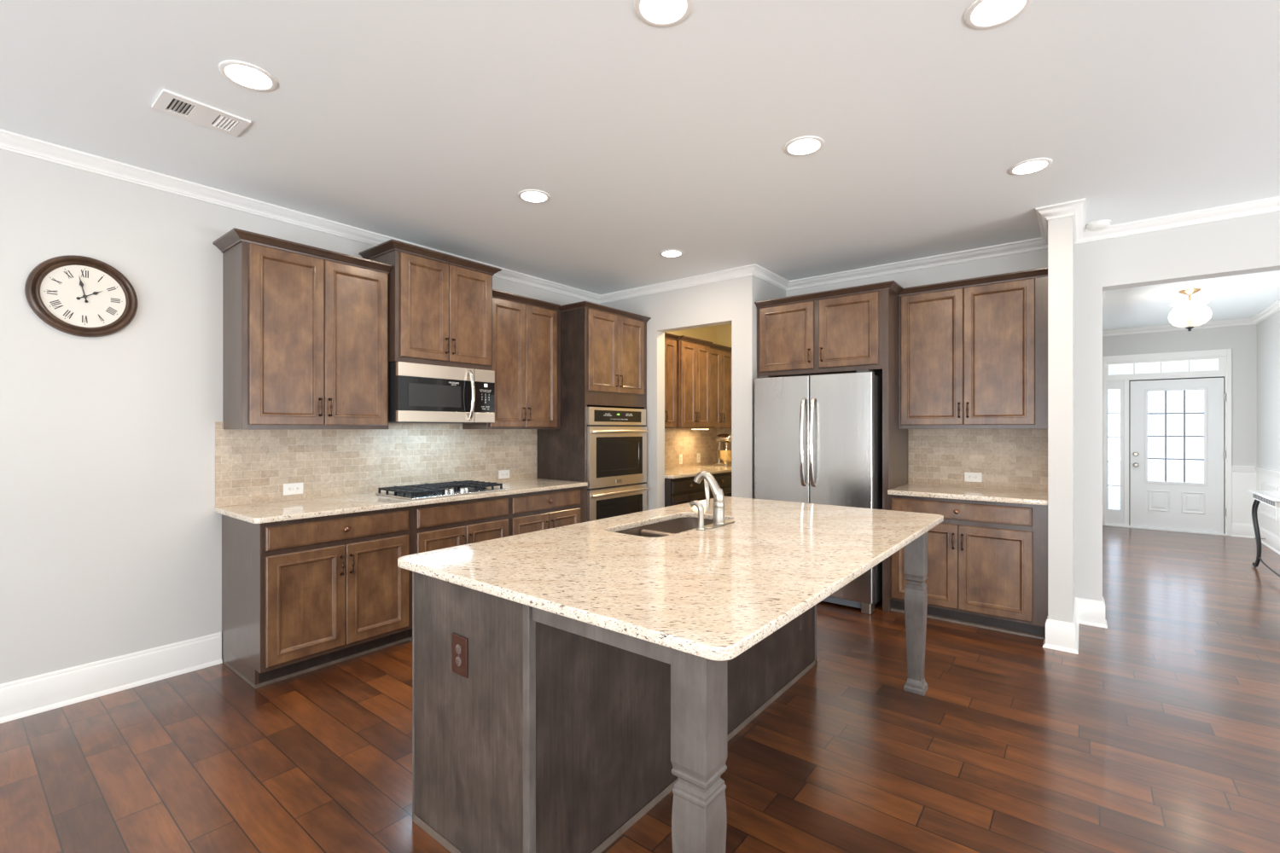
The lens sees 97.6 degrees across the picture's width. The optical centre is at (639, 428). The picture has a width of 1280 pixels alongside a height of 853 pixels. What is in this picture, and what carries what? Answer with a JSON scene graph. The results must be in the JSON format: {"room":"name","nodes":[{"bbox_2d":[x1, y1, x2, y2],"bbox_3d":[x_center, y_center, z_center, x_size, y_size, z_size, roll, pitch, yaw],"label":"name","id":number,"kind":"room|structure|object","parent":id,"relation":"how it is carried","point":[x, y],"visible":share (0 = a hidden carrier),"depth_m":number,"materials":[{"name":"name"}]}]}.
{"room":"kitchen","nodes":[
{"label":"kitchen","id":0,"kind":"room"},
{"bbox_2d":[0,149,599,684],"bbox_3d":[-2.917,-0.005,2.905,0.120,2.790,8.130,0,0,38],"label":"wall","id":1,"kind":"structure","parent":0,"point":[111,528],"depth_m":2.97,"materials":[{"name":"grey paint"}]},
{"bbox_2d":[24,255,138,337],"bbox_3d":[-2.842,-0.677,2.871,0.037,0.412,0.412,0,0,38],"label":"wall clock","id":2,"kind":"object","parent":1,"relation":"attached to","point":[81,296],"visible":1,"depth_m":2.86,"materials":[{"name":"beige"}]},
{"bbox_2d":[0,632,222,723],"bbox_3d":[-3.934,1.301,1.502,0.028,0.178,4.668,0,0,38],"label":"baseboard","id":3,"kind":"structure","parent":1,"relation":"attached to","point":[26,697],"depth_m":2.93,"materials":[{"name":"white wood"}]},
{"bbox_2d":[212,227,392,430],"bbox_3d":[-2.092,-0.547,3.541,0.381,1.105,0.898,0,0,38],"label":"upper cabinet","id":4,"kind":"object","parent":1,"relation":"attached to","point":[305,327],"visible":1,"depth_m":3.36,"materials":[{"name":"brown wood"}]},
{"bbox_2d":[215,422,537,507],"bbox_3d":[-1.738,0.212,4.285,0.012,0.505,2.482,0,0,38],"label":"backsplash","id":5,"kind":"structure","parent":1,"relation":"attached to","point":[253,467],"depth_m":3.95,"materials":[{"name":"tile"}]},
{"bbox_2d":[283,482,302,495],"bbox_3d":[-2.244,0.390,3.631,0.009,0.074,0.118,0,0,38],"label":"wall outlet","id":6,"kind":"object","parent":5,"relation":"attached to","point":[293,488],"visible":1,"depth_m":3.63,"materials":[{"name":"white plastic"}]},
{"bbox_2d":[498,470,509,479],"bbox_3d":[-1.199,0.404,4.950,0.009,0.074,0.118,0,0,38],"label":"wall outlet","id":7,"kind":"object","parent":5,"relation":"attached to","point":[503,474],"visible":1,"depth_m":4.95,"materials":[{"name":"white plastic"}]},
{"bbox_2d":[358,238,501,371],"bbox_3d":[-1.536,-0.850,4.178,0.461,0.795,0.888,0,0,38],"label":"upper cabinet","id":8,"kind":"object","parent":1,"relation":"attached to","point":[440,305],"visible":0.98,"depth_m":3.98,"materials":[{"name":"brown wood"}]},
{"bbox_2d":[388,361,494,423],"bbox_3d":[-1.519,-0.246,4.164,0.496,0.408,0.781,0,0,38],"label":"microwave oven","id":9,"kind":"object","parent":8,"relation":"attached to","point":[417,392],"visible":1,"depth_m":3.98,"materials":[{"name":"silver metal"}]},
{"bbox_2d":[461,289,560,429],"bbox_3d":[-1.073,-0.547,4.827,0.381,1.105,0.802,0,0,38],"label":"upper cabinet","id":10,"kind":"object","parent":1,"relation":"attached to","point":[526,331],"visible":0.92,"depth_m":4.71,"materials":[{"name":"brown wood"}]},
{"bbox_2d":[0,0,1279,330],"bbox_3d":[2.399,-1.450,2.488,8.970,0.100,14.320,0,0,38],"label":"ceiling","id":11,"kind":"structure","parent":0,"point":[425,123],"depth_m":2.49,"materials":[{"name":"white paint"}]},
{"bbox_2d":[151,88,250,137],"bbox_3d":[-1.942,-1.395,2.489,0.200,0.010,0.310,0,0,38],"label":"ceiling vent","id":12,"kind":"object","parent":11,"relation":"in","point":[167,101],"visible":1,"depth_m":2.48,"materials":[{"name":"white metal"}]},
{"bbox_2d":[218,60,277,91],"bbox_3d":[-1.553,-1.394,2.226,0.192,0.012,0.192,0,0,38],"label":"recessed light","id":13,"kind":"object","parent":11,"relation":"in","point":[246,75],"visible":1,"depth_m":2.21,"materials":[{"name":"white plastic"}]},
{"bbox_2d":[517,189,550,203],"bbox_3d":[-0.637,-1.394,3.376,0.192,0.012,0.192,0,0,38],"label":"recessed light","id":14,"kind":"object","parent":11,"relation":"in","point":[528,195],"visible":1,"depth_m":3.36,"materials":[{"name":"white plastic"}]},
{"bbox_2d":[634,0,692,27],"bbox_3d":[0.077,-1.394,1.853,0.192,0.012,0.192,0,0,38],"label":"recessed light","id":15,"kind":"object","parent":11,"relation":"in","point":[655,13],"visible":1,"depth_m":1.87,"materials":[{"name":"white plastic"}]},
{"bbox_2d":[659,250,683,257],"bbox_3d":[0.252,-1.394,4.476,0.192,0.012,0.192,0,0,38],"label":"recessed light","id":16,"kind":"object","parent":11,"relation":"in","point":[667,253],"visible":1,"depth_m":4.45,"materials":[{"name":"white plastic"}]},
{"bbox_2d":[784,135,824,156],"bbox_3d":[0.812,-1.394,2.776,0.192,0.012,0.192,0,0,38],"label":"recessed light","id":17,"kind":"object","parent":11,"relation":"in","point":[802,146],"visible":1,"depth_m":2.76,"materials":[{"name":"white plastic"}]},
{"bbox_2d":[964,0,1032,29],"bbox_3d":[1.190,-1.394,1.864,0.192,0.012,0.192,0,0,38],"label":"recessed light","id":18,"kind":"object","parent":11,"relation":"in","point":[982,14],"visible":1,"depth_m":1.87,"materials":[{"name":"white plastic"}]},
{"bbox_2d":[1008,157,1052,175],"bbox_3d":[2.083,-1.394,2.994,0.192,0.012,0.192,0,0,38],"label":"recessed light","id":19,"kind":"object","parent":11,"relation":"in","point":[1030,166],"visible":1,"depth_m":2.98,"materials":[{"name":"white plastic"}]},
{"bbox_2d":[1085,220,1111,231],"bbox_3d":[3.127,-1.381,3.825,0.136,0.038,0.136,0,0,38],"label":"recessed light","id":20,"kind":"object","parent":11,"relation":"attached to","point":[1101,224],"visible":1,"depth_m":3.79,"materials":[{"name":"white plastic"}]},
{"bbox_2d":[1178,288,1201,331],"bbox_3d":[5.561,-1.192,5.673,0.323,0.416,0.323,0,0,38],"label":"pendant","id":21,"kind":"object","parent":11,"relation":"hanging from","point":[1188,292],"visible":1,"depth_m":5.66,"materials":[{"name":"gold metal"}]},
{"bbox_2d":[1182,309,1186,320],"bbox_3d":[5.548,-1.151,5.709,0.028,0.113,0.028,0,0,38],"label":"bulb","id":22,"kind":"object","parent":21,"relation":"attached to","point":[1184,313],"depth_m":5.70,"materials":[{"name":"white glass"}]},
{"bbox_2d":[1187,308,1192,319],"bbox_3d":[5.536,-1.151,5.644,0.028,0.113,0.028,0,0,38],"label":"bulb","id":23,"kind":"object","parent":21,"relation":"attached to","point":[1189,312],"depth_m":5.64,"materials":[{"name":"white glass"}]},
{"bbox_2d":[1192,309,1195,319],"bbox_3d":[5.598,-1.151,5.667,0.028,0.113,0.028,0,0,38],"label":"socket","id":24,"kind":"object","parent":21,"relation":"attached to","point":[1194,311],"depth_m":5.66,"materials":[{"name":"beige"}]},
{"bbox_2d":[0,525,1279,852],"bbox_3d":[2.399,1.440,2.488,8.970,0.100,14.320,0,0,38],"label":"floor","id":25,"kind":"structure","parent":0,"point":[1161,735],"depth_m":2.44,"materials":[{"name":"brown wood"}]},
{"bbox_2d":[221,506,414,688],"bbox_3d":[-1.956,0.943,3.470,0.682,0.895,0.870,0,0,38],"label":"base cabinet","id":26,"kind":"object","parent":25,"relation":"on","point":[302,596],"visible":0.98,"depth_m":3.20,"materials":[{"name":"brown wood"}]},
{"bbox_2d":[215,478,587,523],"bbox_3d":[-1.482,0.480,4.079,0.670,0.030,2.483,0,0,38],"label":"countertop","id":27,"kind":"structure","parent":26,"relation":"on","point":[296,509],"depth_m":3.51,"materials":[{"name":"stone"}]},
{"bbox_2d":[375,480,506,500],"bbox_3d":[-1.437,0.439,4.099,0.510,0.052,0.770,0,0,38],"label":"gas cooktop","id":28,"kind":"object","parent":27,"relation":"in","point":[426,491],"visible":1,"depth_m":3.97,"materials":[{"name":"metal"}]},
{"bbox_2d":[375,487,506,500],"bbox_3d":[-1.437,0.459,4.099,0.510,0.012,0.770,0,0,38],"label":"tray","id":29,"kind":"object","parent":28,"relation":"on","point":[456,491],"depth_m":3.92,"materials":[{"name":"metal"}]},
{"bbox_2d":[408,494,510,640],"bbox_3d":[-1.447,0.943,4.113,0.681,0.895,0.770,0,0,38],"label":"base cabinet","id":30,"kind":"object","parent":25,"relation":"on","point":[440,526],"visible":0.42,"depth_m":3.88,"materials":[{"name":"brown wood"}]},
{"bbox_2d":[510,486,584,535],"bbox_3d":[-0.956,0.943,4.732,0.682,0.895,0.810,0,0,38],"label":"base cabinet","id":31,"kind":"object","parent":25,"relation":"on","point":[530,512],"visible":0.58,"depth_m":4.50,"materials":[{"name":"brown wood"}]},
{"bbox_2d":[537,301,651,522],"bbox_3d":[-0.447,0.148,5.374,0.682,2.484,0.930,0,0,38],"label":"tall cabinet","id":32,"kind":"object","parent":25,"relation":"on","point":[603,349],"visible":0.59,"depth_m":5.04,"materials":[{"name":"brown wood"}]},
{"bbox_2d":[587,407,648,521],"bbox_3d":[-0.388,0.450,5.348,0.648,1.280,0.810,0,0,38],"label":"double wall oven","id":33,"kind":"object","parent":32,"relation":"in","point":[616,437],"visible":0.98,"depth_m":5.14,"materials":[{"name":"grey metal"}]},
{"bbox_2d":[412,531,927,852],"bbox_3d":[0.364,0.943,2.489,1.215,0.895,2.241,0,0,38],"label":"kitchen island","id":34,"kind":"object","parent":25,"relation":"on","point":[561,734],"visible":0.63,"depth_m":1.78,"materials":[{"name":"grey wood"}]},
{"bbox_2d":[451,633,467,678],"bbox_3d":[-0.583,0.731,1.808,0.084,0.126,0.009,0,0,38],"label":"wall outlet","id":35,"kind":"object","parent":34,"relation":"attached to","point":[459,643],"visible":1,"depth_m":1.80,"materials":[{"name":"brown plastic"}]},
{"bbox_2d":[455,644,461,654],"bbox_3d":[-0.584,0.712,1.807,0.031,0.031,0.005,0,0,38],"label":"receptacle","id":36,"kind":"object","parent":35,"relation":"attached to","point":[458,647],"depth_m":1.80,"materials":[{"name":"white plastic"}]},
{"bbox_2d":[455,657,461,666],"bbox_3d":[-0.584,0.750,1.807,0.031,0.031,0.005,0,0,38],"label":"receptacle","id":37,"kind":"object","parent":35,"relation":"attached to","point":[458,660],"depth_m":1.80,"materials":[{"name":"white plastic"}]},
{"bbox_2d":[397,496,943,661],"bbox_3d":[0.379,0.480,2.523,1.364,0.030,2.365,0,0,38],"label":"island countertop","id":38,"kind":"structure","parent":34,"relation":"on","point":[715,594],"depth_m":1.91,"materials":[{"name":"stone"}]},
{"bbox_2d":[616,517,713,537],"bbox_3d":[0.163,0.587,2.761,0.374,0.182,0.764,0,0,38],"label":"sink","id":39,"kind":"object","parent":38,"relation":"in","point":[680,525],"visible":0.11,"depth_m":2.98,"materials":[{"name":"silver metal"}]},
{"bbox_2d":[688,471,734,530],"bbox_3d":[0.324,0.335,2.708,0.162,0.260,0.312,0,0,38],"label":"faucet","id":40,"kind":"object","parent":38,"relation":"on","point":[709,480],"visible":1,"depth_m":2.68,"materials":[{"name":"silver metal"}]},
{"bbox_2d":[664,476,704,506],"bbox_3d":[0.277,0.943,5.965,0.662,0.895,0.625,0,0,38],"label":"base cabinet","id":41,"kind":"object","parent":25,"relation":"on","point":[681,491],"visible":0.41,"depth_m":5.69,"materials":[{"name":"brown wood"}]},
{"bbox_2d":[664,464,731,478],"bbox_3d":[0.671,0.480,6.476,0.648,0.030,1.914,0,0,38],"label":"countertop","id":42,"kind":"structure","parent":41,"relation":"on","point":[676,473],"depth_m":6.24,"materials":[{"name":"stone"}]},
{"bbox_2d":[714,433,731,465],"bbox_3d":[1.051,0.264,7.065,0.302,0.402,0.224,0,0,38],"label":"stand mixer","id":43,"kind":"object","parent":42,"relation":"on","point":[724,456],"visible":0.84,"depth_m":7.01,"materials":[{"name":"silver metal"}]},
{"bbox_2d":[717,449,731,463],"bbox_3d":[1.081,0.352,7.041,0.224,0.165,0.224,0,0,38],"label":"bowl","id":44,"kind":"object","parent":43,"relation":"on","point":[724,456],"depth_m":6.96,"materials":[{"name":"glass"}]},
{"bbox_2d":[704,471,731,500],"bbox_3d":[0.670,0.943,6.462,0.662,0.895,0.638,0,0,38],"label":"base cabinet","id":45,"kind":"object","parent":25,"relation":"on","point":[724,480],"visible":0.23,"depth_m":6.35,"materials":[{"name":"brown wood"}]},
{"bbox_2d":[754,369,882,615],"bbox_3d":[1.544,0.474,4.710,0.960,1.832,0.798,0,0,38],"label":"refrigerator","id":46,"kind":"object","parent":25,"relation":"on","point":[818,438],"visible":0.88,"depth_m":4.37,"materials":[{"name":"grey metal"}]},
{"bbox_2d":[754,280,907,612],"bbox_3d":[1.645,0.144,4.780,1.140,2.492,0.661,0,0,38],"label":"tall cabinet","id":47,"kind":"object","parent":25,"relation":"on","point":[852,329],"visible":0.9,"depth_m":4.46,"materials":[{"name":"brown wood"}]},
{"bbox_2d":[889,494,1047,639],"bbox_3d":[2.436,0.943,4.153,0.977,0.895,0.662,0,0,38],"label":"base cabinet","id":48,"kind":"object","parent":25,"relation":"on","point":[987,561],"visible":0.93,"depth_m":3.85,"materials":[{"name":"brown wood"}]},
{"bbox_2d":[887,483,1047,506],"bbox_3d":[2.440,0.478,4.159,0.977,0.034,0.650,0,0,38],"label":"countertop","id":49,"kind":"structure","parent":48,"relation":"on","point":[1034,497],"depth_m":4.04,"materials":[{"name":"stone"}]},
{"bbox_2d":[1248,489,1279,577],"bbox_3d":[5.798,1.004,4.918,0.370,0.771,1.671,0,0,38],"label":"console table","id":50,"kind":"object","parent":25,"relation":"on","point":[1270,497],"visible":1,"depth_m":5.51,"materials":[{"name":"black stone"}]},
{"bbox_2d":[599,275,758,510],"bbox_3d":[0.312,-0.005,5.450,1.780,2.790,0.130,0,0,38],"label":"wall","id":51,"kind":"structure","parent":0,"point":[731,301],"depth_m":5.11,"materials":[{"name":"grey paint"}]},
{"bbox_2d":[0,128,1279,303],"bbox_3d":[0.728,-1.363,0.380,8.730,0.074,8.700,0,0,38],"label":"trim","id":52,"kind":"structure","parent":51,"relation":"attached to","point":[10,142],"depth_m":3.74,"materials":[{"name":"white wood"}]},
{"bbox_2d":[664,325,716,343],"bbox_3d":[0.368,-0.005,6.713,0.120,2.790,1.920,0,0,38],"label":"wall","id":53,"kind":"structure","parent":0,"point":[708,334],"depth_m":7.15,"materials":[{"name":"beige paint"}]},
{"bbox_2d":[664,332,680,428],"bbox_3d":[0.129,-0.507,6.010,0.377,1.005,0.510,0,0,38],"label":"upper cabinet","id":54,"kind":"object","parent":53,"relation":"attached to","point":[670,339],"visible":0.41,"depth_m":6.02,"materials":[{"name":"brown wood"}]},
{"bbox_2d":[675,335,713,428],"bbox_3d":[0.498,-0.507,6.439,0.422,1.005,0.618,0,0,38],"label":"upper cabinet","id":55,"kind":"object","parent":53,"relation":"attached to","point":[693,354],"visible":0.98,"depth_m":6.28,"materials":[{"name":"brown wood"}]},
{"bbox_2d":[664,428,731,469],"bbox_3d":[0.984,0.230,6.227,1.448,0.470,1.914,0,0,38],"label":"backsplash","id":56,"kind":"structure","parent":53,"relation":"attached to","point":[688,442],"depth_m":6.92,"materials":[{"name":"tile"}]},
{"bbox_2d":[678,453,682,464],"bbox_3d":[0.491,0.368,6.743,0.009,0.118,0.074,0,0,38],"label":"wall outlet","id":57,"kind":"object","parent":56,"relation":"attached to","point":[680,456],"visible":1,"depth_m":6.74,"materials":[{"name":"white plastic"}]},
{"bbox_2d":[697,453,700,463],"bbox_3d":[0.739,0.370,7.057,0.009,0.118,0.074,0,0,38],"label":"wall outlet","id":58,"kind":"object","parent":56,"relation":"attached to","point":[698,454],"visible":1,"depth_m":7.06,"materials":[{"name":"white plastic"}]},
{"bbox_2d":[709,343,731,428],"bbox_3d":[0.870,-0.507,6.945,0.377,1.005,0.633,0,0,38],"label":"upper cabinet","id":59,"kind":"object","parent":53,"relation":"attached to","point":[720,356],"visible":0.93,"depth_m":6.84,"materials":[{"name":"brown wood"}]},
{"bbox_2d":[690,428,709,430],"bbox_3d":[0.718,0.003,6.703,0.100,0.016,0.260,0,0,38],"label":"light","id":60,"kind":"object","parent":59,"relation":"attached to","point":[690,428],"visible":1,"depth_m":6.63,"materials":[{"name":"white plastic"}]},
{"bbox_2d":[716,323,731,347],"bbox_3d":[1.617,-0.005,7.024,1.690,2.790,0.120,0,0,38],"label":"wall","id":61,"kind":"structure","parent":0,"point":[724,332],"depth_m":7.35,"materials":[{"name":"beige paint"}]},
{"bbox_2d":[758,278,785,301],"bbox_3d":[1.226,-0.005,5.267,0.120,2.790,0.720,0,0,38],"label":"wall","id":62,"kind":"structure","parent":0,"point":[767,291],"depth_m":5.10,"materials":[{"name":"grey paint"}]},
{"bbox_2d":[785,211,1279,601],"bbox_3d":[4.174,-0.005,3.295,6.950,2.790,0.150,0,0,38],"label":"wall","id":63,"kind":"structure","parent":0,"point":[1250,244],"depth_m":3.96,"materials":[{"name":"grey paint"}]},
{"bbox_2d":[897,267,1047,429],"bbox_3d":[2.523,-0.549,4.263,0.977,1.102,0.381,0,0,38],"label":"upper cabinet","id":64,"kind":"object","parent":63,"relation":"attached to","point":[973,352],"visible":0.94,"depth_m":4.11,"materials":[{"name":"brown wood"}]},
{"bbox_2d":[907,429,1047,491],"bbox_3d":[2.639,0.232,4.409,0.976,0.459,0.012,0,0,38],"label":"backsplash","id":65,"kind":"structure","parent":63,"relation":"attached to","point":[1010,459],"depth_m":4.38,"materials":[{"name":"tile"}]},
{"bbox_2d":[964,472,982,482],"bbox_3d":[2.619,0.382,4.410,0.118,0.074,0.009,0,0,38],"label":"wall outlet","id":66,"kind":"object","parent":65,"relation":"attached to","point":[968,477],"visible":1,"depth_m":4.41,"materials":[{"name":"white plastic"}]},
{"bbox_2d":[1047,215,1074,622],"bbox_3d":[2.860,-0.005,3.800,0.123,2.790,0.690,0,0,38],"label":"wall column","id":67,"kind":"structure","parent":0,"point":[1061,241],"depth_m":3.53,"materials":[{"name":"grey paint"}]},
{"bbox_2d":[1042,596,1107,654],"bbox_3d":[2.964,1.301,3.794,0.921,0.178,0.201,0,0,-39],"label":"baseboard","id":68,"kind":"structure","parent":67,"relation":"attached to","point":[1060,636],"depth_m":3.56,"materials":[{"name":"white wood"}]},
{"bbox_2d":[1102,324,1256,466],"bbox_3d":[7.232,-0.005,7.666,1.855,2.790,0.140,0,0,38],"label":"wall","id":69,"kind":"structure","parent":0,"point":[1242,340],"depth_m":7.23,"materials":[{"name":"grey paint"}]},
{"bbox_2d":[1105,380,1123,525],"bbox_3d":[6.765,0.344,7.986,0.195,2.048,0.040,0,0,38],"label":"window","id":70,"kind":"structure","parent":69,"relation":"in","point":[1114,390],"depth_m":7.98,"materials":[{"name":"white glass"}]},
{"bbox_2d":[1105,355,1225,378],"bbox_3d":[7.154,-0.840,7.677,1.189,0.260,0.040,0,0,38],"label":"window","id":71,"kind":"structure","parent":69,"relation":"in","point":[1221,360],"depth_m":7.61,"materials":[{"name":"white"}]},
{"bbox_2d":[1102,349,1231,536],"bbox_3d":[7.160,0.177,7.672,1.285,2.425,0.120,0,0,38],"label":"trim","id":72,"kind":"structure","parent":69,"relation":"attached to","point":[1227,352],"depth_m":7.57,"materials":[{"name":"white"}]},
{"bbox_2d":[1129,378,1225,533],"bbox_3d":[7.235,0.347,7.566,0.933,2.025,0.114,0,0,38],"label":"door","id":73,"kind":"structure","parent":69,"relation":"in","point":[1178,455],"depth_m":7.58,"materials":[{"name":"white paint"}]},
{"bbox_2d":[1256,310,1279,471],"bbox_3d":[6.260,-0.005,5.042,0.120,2.790,5.180,0,0,38],"label":"wall","id":74,"kind":"structure","parent":0,"point":[1268,330],"depth_m":6.63,"materials":[{"name":"grey paint"}]},
{"bbox_2d":[1102,290,1279,336],"bbox_3d":[5.580,-1.363,5.581,1.615,0.074,5.180,0,0,38],"label":"trim","id":75,"kind":"structure","parent":74,"relation":"attached to","point":[1275,307],"depth_m":7.37,"materials":[{"name":"white wood"}]},
{"bbox_2d":[1231,471,1279,537],"bbox_3d":[6.128,0.883,5.154,0.225,0.657,5.170,0,0,38],"label":"wainscoting","id":76,"kind":"structure","parent":74,"relation":"attached to","point":[1242,500],"depth_m":7.14,"materials":[{"name":"white wood"}]},
{"bbox_2d":[1231,522,1279,554],"bbox_3d":[6.123,1.301,5.151,0.229,0.178,5.180,0,0,38],"label":"baseboard","id":77,"kind":"structure","parent":74,"relation":"attached to","point":[1271,541],"depth_m":6.93,"materials":[{"name":"white wood"}]},
{"bbox_2d":[1231,465,1279,478],"bbox_3d":[6.123,0.516,5.151,0.229,0.077,5.180,0,0,38],"label":"trim","id":78,"kind":"structure","parent":74,"relation":"attached to","point":[1234,468],"depth_m":7.04,"materials":[{"name":"white"}]},
{"bbox_2d":[1258,481,1279,523],"bbox_3d":[6.273,0.850,5.173,0.014,0.400,4.540,0,0,38],"label":"trim","id":79,"kind":"structure","parent":74,"relation":"attached to","point":[1259,482],"depth_m":6.56,"materials":[{"name":"white wood"}]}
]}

